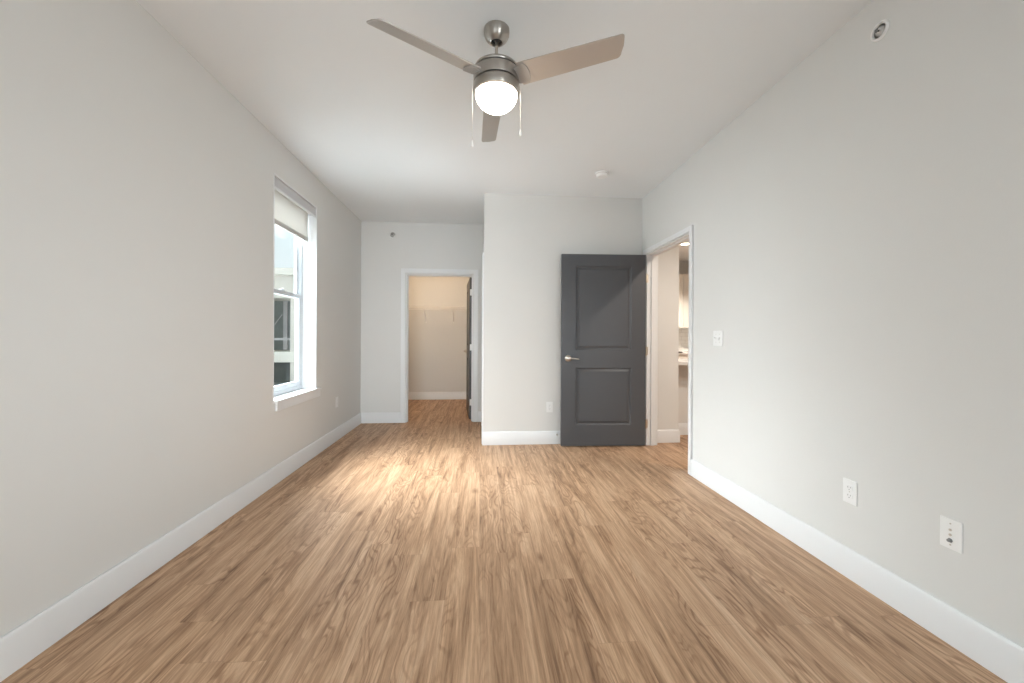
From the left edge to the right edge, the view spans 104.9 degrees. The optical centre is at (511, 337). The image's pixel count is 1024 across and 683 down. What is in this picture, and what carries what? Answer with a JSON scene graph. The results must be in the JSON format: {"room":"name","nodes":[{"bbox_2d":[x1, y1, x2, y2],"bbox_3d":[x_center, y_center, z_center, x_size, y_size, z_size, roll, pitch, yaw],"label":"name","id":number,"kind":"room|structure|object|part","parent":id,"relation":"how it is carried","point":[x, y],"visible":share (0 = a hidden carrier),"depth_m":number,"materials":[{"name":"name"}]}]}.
{"room":"empty bedroom","nodes":[
{"label":"empty bedroom","id":0,"kind":"room"},
{"bbox_2d":[0,0,360,636],"bbox_3d":[-1.976,-0.214,3.162,0.200,2.740,8.620,0,0,-5],"label":"wall","id":1,"kind":"structure","parent":0,"point":[137,190],"depth_m":1.80,"materials":[{"name":"paint"}]},
{"bbox_2d":[0,413,360,681],"bbox_3d":[-1.789,1.085,2.109,0.014,0.143,6.490,0,0,-5],"label":"baseboard","id":2,"kind":"structure","parent":1,"relation":"attached to","point":[22,644],"depth_m":1.81,"materials":[{"name":"white wood"}]},
{"bbox_2d":[273,173,321,410],"bbox_3d":[-1.986,-0.357,3.516,0.216,1.877,0.892,0,0,-5],"label":"window","id":3,"kind":"structure","parent":1,"relation":"in","point":[304,388],"depth_m":3.85,"materials":[{"name":"plastic"}]},
{"bbox_3d":[-2.070,-0.820,3.475,0.024,0.871,0.745,0,0,-5],"label":"sash","id":4,"kind":"part","parent":3,"relation":"part of","materials":[{"name":"glass"}]},
{"bbox_3d":[-2.048,0.020,3.478,0.027,0.881,0.745,0,0,-5],"label":"sash","id":5,"kind":"part","parent":3,"relation":"part of","materials":[{"name":"plastic"}]},
{"bbox_3d":[-2.059,-0.394,3.477,0.062,1.776,0.797,0,0,-5],"label":"frame","id":6,"kind":"part","parent":3,"relation":"part of","materials":[{"name":"plastic"}]},
{"bbox_2d":[275,177,315,371],"bbox_3d":[-1.944,-0.473,3.486,0.082,1.613,0.799,0,0,-5],"label":"roller shade","id":7,"kind":"object","parent":3,"relation":"attached to","point":[292,211],"visible":0.86,"depth_m":3.52,"materials":[{"name":"fabric"}]},
{"bbox_3d":[-1.972,-0.462,3.878,0.016,1.515,0.002,0,0,-5],"label":"chain","id":8,"kind":"part","parent":7,"relation":"part of","materials":[{"name":"white plastic"}]},
{"bbox_2d":[361,221,483,412],"bbox_3d":[-1.231,-0.211,5.467,1.654,2.740,0.117,0,0,-5],"label":"wall","id":9,"kind":"structure","parent":0,"point":[414,245],"depth_m":5.38,"materials":[{"name":"paint"}]},
{"bbox_2d":[389,232,395,237],"bbox_3d":[-1.631,-1.410,5.365,0.082,0.082,0.020,0,0,-5],"label":"sprinkler","id":10,"kind":"object","parent":9,"relation":"attached to","point":[392,234],"visible":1,"depth_m":5.37,"materials":[{"name":"white metal"}]},
{"bbox_2d":[361,411,480,422],"bbox_3d":[-1.225,1.088,5.402,1.636,0.143,0.014,0,0,-5],"label":"baseboard","id":11,"kind":"structure","parent":9,"relation":"attached to","point":[373,417],"depth_m":5.35,"materials":[{"name":"white wood"}]},
{"bbox_2d":[400,268,477,422],"bbox_3d":[-1.001,0.105,5.478,1.052,2.110,0.137,0,0,-5],"label":"door frame","id":12,"kind":"structure","parent":9,"relation":"attached to","point":[405,272],"depth_m":5.43,"materials":[{"name":"white wood"}]},
{"bbox_2d":[463,277,471,418],"bbox_3d":[-0.649,0.145,5.999,0.150,2.010,0.870,0,0,-10],"label":"door","id":13,"kind":"structure","parent":9,"relation":"in","point":[469,284],"depth_m":5.65,"materials":[{"name":"grey paint"}]},
{"bbox_2d":[408,276,469,391],"bbox_3d":[-1.111,-0.210,6.545,2.067,2.740,2.014,0,0,-5],"label":"wall","id":14,"kind":"structure","parent":0,"point":[437,358],"depth_m":7.43,"materials":[{"name":"paint"}]},
{"bbox_2d":[408,392,465,399],"bbox_3d":[-1.264,1.087,7.430,1.914,0.143,0.014,0,0,-5],"label":"baseboard","id":15,"kind":"structure","parent":14,"relation":"attached to","point":[411,395],"depth_m":7.41,"materials":[{"name":"white wood"}]},
{"bbox_2d":[409,306,466,322],"bbox_3d":[-1.244,-0.426,7.279,1.909,0.290,0.321,0,0,-5],"label":"wire shelf","id":16,"kind":"object","parent":14,"relation":"attached to","point":[424,308],"visible":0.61,"depth_m":7.13,"materials":[{"name":"white metal"}]},
{"bbox_3d":[-1.232,-0.513,7.141,1.909,0.011,0.012,0,0,-5],"label":"hanging rail","id":17,"kind":"part","parent":16,"relation":"part of","materials":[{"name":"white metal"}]},
{"bbox_3d":[-1.243,-0.551,7.281,1.909,0.041,0.314,0,0,-5],"label":"shelf rail","id":18,"kind":"part","parent":16,"relation":"part of","materials":[{"name":"white metal"}]},
{"bbox_2d":[0,399,1006,682],"bbox_3d":[2.117,1.224,3.441,8.417,0.100,8.920,0,0,-5],"label":"floor","id":19,"kind":"structure","parent":0,"point":[417,550],"depth_m":1.82,"materials":[{"name":"brown wood"}]},
{"bbox_2d":[679,355,687,358],"bbox_3d":[3.558,0.745,7.612,3.680,0.872,0.631,0,0,-5],"label":"base cabinet","id":20,"kind":"object","parent":19,"relation":"on","point":[680,356],"visible":0.02,"depth_m":7.30,"materials":[{"name":"wood"}]},
{"bbox_2d":[679,351,687,354],"bbox_3d":[3.550,0.290,7.618,3.700,0.038,0.618,0,0,-5],"label":"countertop","id":21,"kind":"structure","parent":20,"relation":"on","point":[684,352],"depth_m":7.28,"materials":[{"name":"stone"}]},
{"bbox_2d":[136,0,871,260],"bbox_3d":[2.130,-1.615,3.441,8.417,0.100,8.920,0,0,-5],"label":"ceiling","id":22,"kind":"structure","parent":0,"point":[383,122],"depth_m":2.45,"materials":[{"name":"paint"}]},
{"bbox_2d":[366,19,624,147],"bbox_3d":[-0.091,-1.261,2.152,1.122,0.628,1.004,0,0,-5],"label":"ceiling fan","id":23,"kind":"object","parent":22,"relation":"hanging from","point":[497,77],"visible":1,"depth_m":1.91,"materials":[{"name":"silver metal"}]},
{"bbox_3d":[-0.386,-1.319,1.782,0.512,0.006,0.118,0,19,-37],"label":"blade","id":24,"kind":"part","parent":23,"relation":"part of","materials":[{"name":"wood"}]},
{"bbox_3d":[-0.192,-1.122,1.958,0.014,0.289,0.003,0,0,-24],"label":"pull chain","id":25,"kind":"part","parent":23,"relation":"part of","materials":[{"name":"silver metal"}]},
{"bbox_3d":[-0.189,-1.313,1.933,0.092,0.004,0.110,0,19,-37],"label":"blade arm","id":26,"kind":"part","parent":23,"relation":"part of","materials":[{"name":"silver metal"}]},
{"bbox_3d":[-0.127,-1.318,2.395,0.118,0.006,0.512,-19,2,-7],"label":"blade","id":27,"kind":"part","parent":23,"relation":"part of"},
{"bbox_3d":[-0.080,-1.202,2.014,0.214,0.085,0.214,0,0,-5],"label":"lamp shade","id":28,"kind":"part","parent":23,"relation":"part of","materials":[{"name":"white glass"}]},
{"bbox_3d":[0.038,-1.158,1.992,0.013,0.215,0.003,0,0,8],"label":"pull chain","id":29,"kind":"part","parent":23,"relation":"part of","materials":[{"name":"silver metal"}]},
{"bbox_3d":[0.045,-1.312,1.959,0.092,0.004,0.110,0,-19,23],"label":"blade arm","id":30,"kind":"part","parent":23,"relation":"part of"},
{"bbox_3d":[0.274,-1.316,1.864,0.512,0.006,0.118,0,-19,23],"label":"blade","id":31,"kind":"part","parent":23,"relation":"part of","materials":[{"name":"beige wood"}]},
{"bbox_2d":[595,170,608,178],"bbox_3d":[0.855,-1.548,3.745,0.124,0.046,0.124,0,0,-5],"label":"smoke detector","id":32,"kind":"object","parent":22,"relation":"attached to","point":[602,174],"visible":1,"depth_m":3.71,"materials":[{"name":"white plastic"}]},
{"bbox_2d":[482,193,641,444],"bbox_3d":[0.518,-0.203,5.000,1.783,2.740,1.329,0,0,-5],"label":"wall","id":33,"kind":"structure","parent":0,"point":[525,237],"depth_m":4.32,"materials":[{"name":"paint"}]},
{"bbox_2d":[481,253,483,431],"bbox_3d":[-0.299,0.113,4.795,0.136,2.100,0.966,0,0,-5],"label":"door frame","id":34,"kind":"structure","parent":33,"relation":"attached to","point":[482,253],"depth_m":4.31,"materials":[{"name":"white wood"}]},
{"bbox_2d":[546,402,552,411],"bbox_3d":[0.413,0.761,4.336,0.072,0.116,0.008,0,0,-5],"label":"wall outlet","id":35,"kind":"object","parent":33,"relation":"attached to","point":[549,405],"visible":1,"depth_m":4.33,"materials":[{"name":"white plastic"}]},
{"bbox_2d":[657,246,678,429],"bbox_3d":[1.593,-0.198,6.091,0.301,2.740,3.352,0,0,-5],"label":"wall","id":36,"kind":"structure","parent":0,"point":[668,261],"depth_m":4.42,"materials":[{"name":"paint"}]},
{"bbox_2d":[657,429,679,442],"bbox_3d":[1.732,1.101,4.573,0.286,0.143,0.332,0,0,-5],"label":"baseboard","id":37,"kind":"structure","parent":36,"relation":"attached to","point":[663,436],"depth_m":4.41,"materials":[{"name":"white wood"}]},
{"bbox_2d":[678,365,687,422],"bbox_3d":[3.026,0.748,4.918,2.372,0.862,0.120,0,0,-5],"label":"wall","id":38,"kind":"structure","parent":0,"point":[683,369],"depth_m":4.78,"materials":[{"name":"paint"}]},
{"bbox_2d":[678,423,687,434],"bbox_3d":[3.038,1.107,4.852,2.355,0.143,0.014,0,0,-5],"label":"baseboard","id":39,"kind":"structure","parent":38,"relation":"attached to","point":[683,427],"depth_m":4.77,"materials":[{"name":"white wood"}]},
{"bbox_2d":[679,359,687,364],"bbox_3d":[3.052,0.296,4.936,2.422,0.040,0.690,0,0,-5],"label":"countertop","id":40,"kind":"structure","parent":38,"relation":"on","point":[681,361],"depth_m":4.53,"materials":[{"name":"stone"}]},
{"bbox_2d":[679,260,688,273],"bbox_3d":[4.034,-0.187,3.645,4.775,2.740,8.820,0,0,-5],"label":"wall","id":41,"kind":"structure","parent":0,"point":[683,265],"depth_m":7.92,"materials":[{"name":"paint"}]},
{"bbox_2d":[679,329,687,350],"bbox_3d":[3.526,0.041,7.923,3.700,0.458,0.008,0,0,-5],"label":"tile backsplash","id":42,"kind":"structure","parent":41,"relation":"attached to","point":[683,333],"depth_m":7.91,"materials":[{"name":"beige tile"}]},
{"bbox_2d":[679,274,688,328],"bbox_3d":[3.553,-0.714,7.762,3.680,1.050,0.330,0,0,-5],"label":"upper cabinet","id":43,"kind":"object","parent":41,"relation":"attached to","point":[683,278],"visible":0.14,"depth_m":7.58,"materials":[{"name":"brown wood"}]},
{"bbox_3d":[3.042,-0.716,7.566,0.510,1.034,0.020,0,0,-5],"label":"cabinet door","id":44,"kind":"part","parent":43,"relation":"part of","materials":[{"name":"brown wood"}]},
{"bbox_3d":[3.565,-0.714,7.608,0.510,1.034,0.020,0,0,-5],"label":"cabinet door","id":45,"kind":"part","parent":43,"relation":"part of","materials":[{"name":"brown wood"}]},
{"bbox_2d":[642,0,1023,646],"bbox_3d":[1.725,-0.197,1.849,0.117,2.740,5.410,0,0,-5],"label":"wall","id":46,"kind":"structure","parent":0,"point":[858,227],"depth_m":1.78,"materials":[{"name":"paint"}]},
{"bbox_2d":[560,254,647,445],"bbox_3d":[1.005,0.129,4.251,0.954,2.056,0.157,0,0,-2],"label":"door","id":47,"kind":"structure","parent":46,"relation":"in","point":[604,349],"depth_m":4.23,"materials":[{"name":"grey paint"}]},
{"bbox_2d":[643,225,692,474],"bbox_3d":[1.562,0.096,3.860,0.152,2.152,1.032,0,0,-5],"label":"door frame","id":48,"kind":"structure","parent":46,"relation":"attached to","point":[651,360],"depth_m":4.29,"materials":[{"name":"white wood"}]},
{"bbox_3d":[1.629,0.096,3.865,0.017,2.152,1.032,0,0,-5],"label":"hall casing","id":49,"kind":"part","parent":48,"relation":"part of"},
{"bbox_2d":[713,331,722,345],"bbox_3d":[1.563,0.002,2.998,0.018,0.116,0.117,0,0,-5],"label":"light switch","id":50,"kind":"object","parent":46,"relation":"attached to","point":[717,335],"visible":1,"depth_m":2.99,"materials":[{"name":"white plastic"}]},
{"bbox_2d":[843,478,856,505],"bbox_3d":[1.651,0.751,1.924,0.008,0.116,0.072,0,0,-5],"label":"wall outlet","id":51,"kind":"object","parent":46,"relation":"attached to","point":[849,486],"visible":1,"depth_m":1.92,"materials":[{"name":"white plastic"}]},
{"bbox_2d":[846,484,852,490],"bbox_3d":[1.649,0.732,1.923,0.002,0.028,0.033,0,0,-5],"label":"receptacle","id":52,"kind":"object","parent":51,"relation":"attached to","point":[849,487],"depth_m":1.92,"materials":[{"name":"white plastic"}]},
{"bbox_2d":[846,492,852,498],"bbox_3d":[1.648,0.771,1.923,0.002,0.028,0.033,0,0,-5],"label":"receptacle","id":53,"kind":"object","parent":51,"relation":"attached to","point":[849,495],"depth_m":1.92,"materials":[{"name":"white plastic"}]},
{"bbox_2d":[691,459,1023,682],"bbox_3d":[1.701,1.101,1.250,0.014,0.143,4.219,0,0,-5],"label":"baseboard","id":54,"kind":"structure","parent":46,"relation":"attached to","point":[990,649],"depth_m":1.72,"materials":[{"name":"white wood"}]},
{"bbox_2d":[870,19,888,41],"bbox_3d":[1.665,-1.398,1.791,0.020,0.082,0.082,0,0,-5],"label":"sprinkler","id":55,"kind":"object","parent":46,"relation":"attached to","point":[879,31],"visible":1,"depth_m":1.79,"materials":[{"name":"white metal"}]},
{"bbox_2d":[874,23,884,37],"bbox_3d":[1.675,-1.398,1.791,0.001,0.055,0.055,0,0,-5],"label":"sprinkler head","id":56,"kind":"object","parent":55,"relation":"on","point":[881,26],"depth_m":1.79},
{"bbox_2d":[940,515,962,553],"bbox_3d":[1.680,0.752,1.511,0.016,0.116,0.072,0,0,-5],"label":"cable plate","id":57,"kind":"object","parent":46,"relation":"attached to","point":[951,531],"visible":1,"depth_m":1.51,"materials":[{"name":"white plastic"}]},
{"label":"outside","id":58,"kind":"structure","parent":0,"visible":0},
{"bbox_2d":[274,382,288,385],"bbox_3d":[-14.832,1.547,10.847,24.183,0.100,36.000,0,0,-5],"label":"ground","id":59,"kind":"structure","parent":58,"point":[279,383],"depth_m":13.23,"materials":[{"name":"white"}]},
{"bbox_2d":[274,268,294,382],"bbox_3d":[-9.752,-0.350,15.258,11.200,3.740,6.220,0,0,-5],"label":"neighbor house","id":60,"kind":"structure","parent":59,"relation":"on","point":[284,307],"depth_m":12.65,"materials":[{"name":"beige"}]},
{"bbox_3d":[-7.828,1.159,13.577,1.360,0.740,0.080,0,0,-5],"label":"panel","id":61,"kind":"part","parent":60,"relation":"part of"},
{"bbox_3d":[-9.521,0.026,12.357,11.000,0.070,0.040,0,0,-5],"label":"handrail","id":62,"kind":"part","parent":60,"relation":"part of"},
{"bbox_3d":[-7.821,-0.431,13.577,1.360,1.680,0.080,0,0,-5],"label":"glass door","id":63,"kind":"part","parent":60,"relation":"part of","materials":[{"name":"glass"}]},
{"bbox_3d":[-6.965,0.108,12.588,0.170,2.850,0.170,0,0,-5],"label":"post","id":64,"kind":"part","parent":60,"relation":"part of","materials":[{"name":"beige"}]}
]}

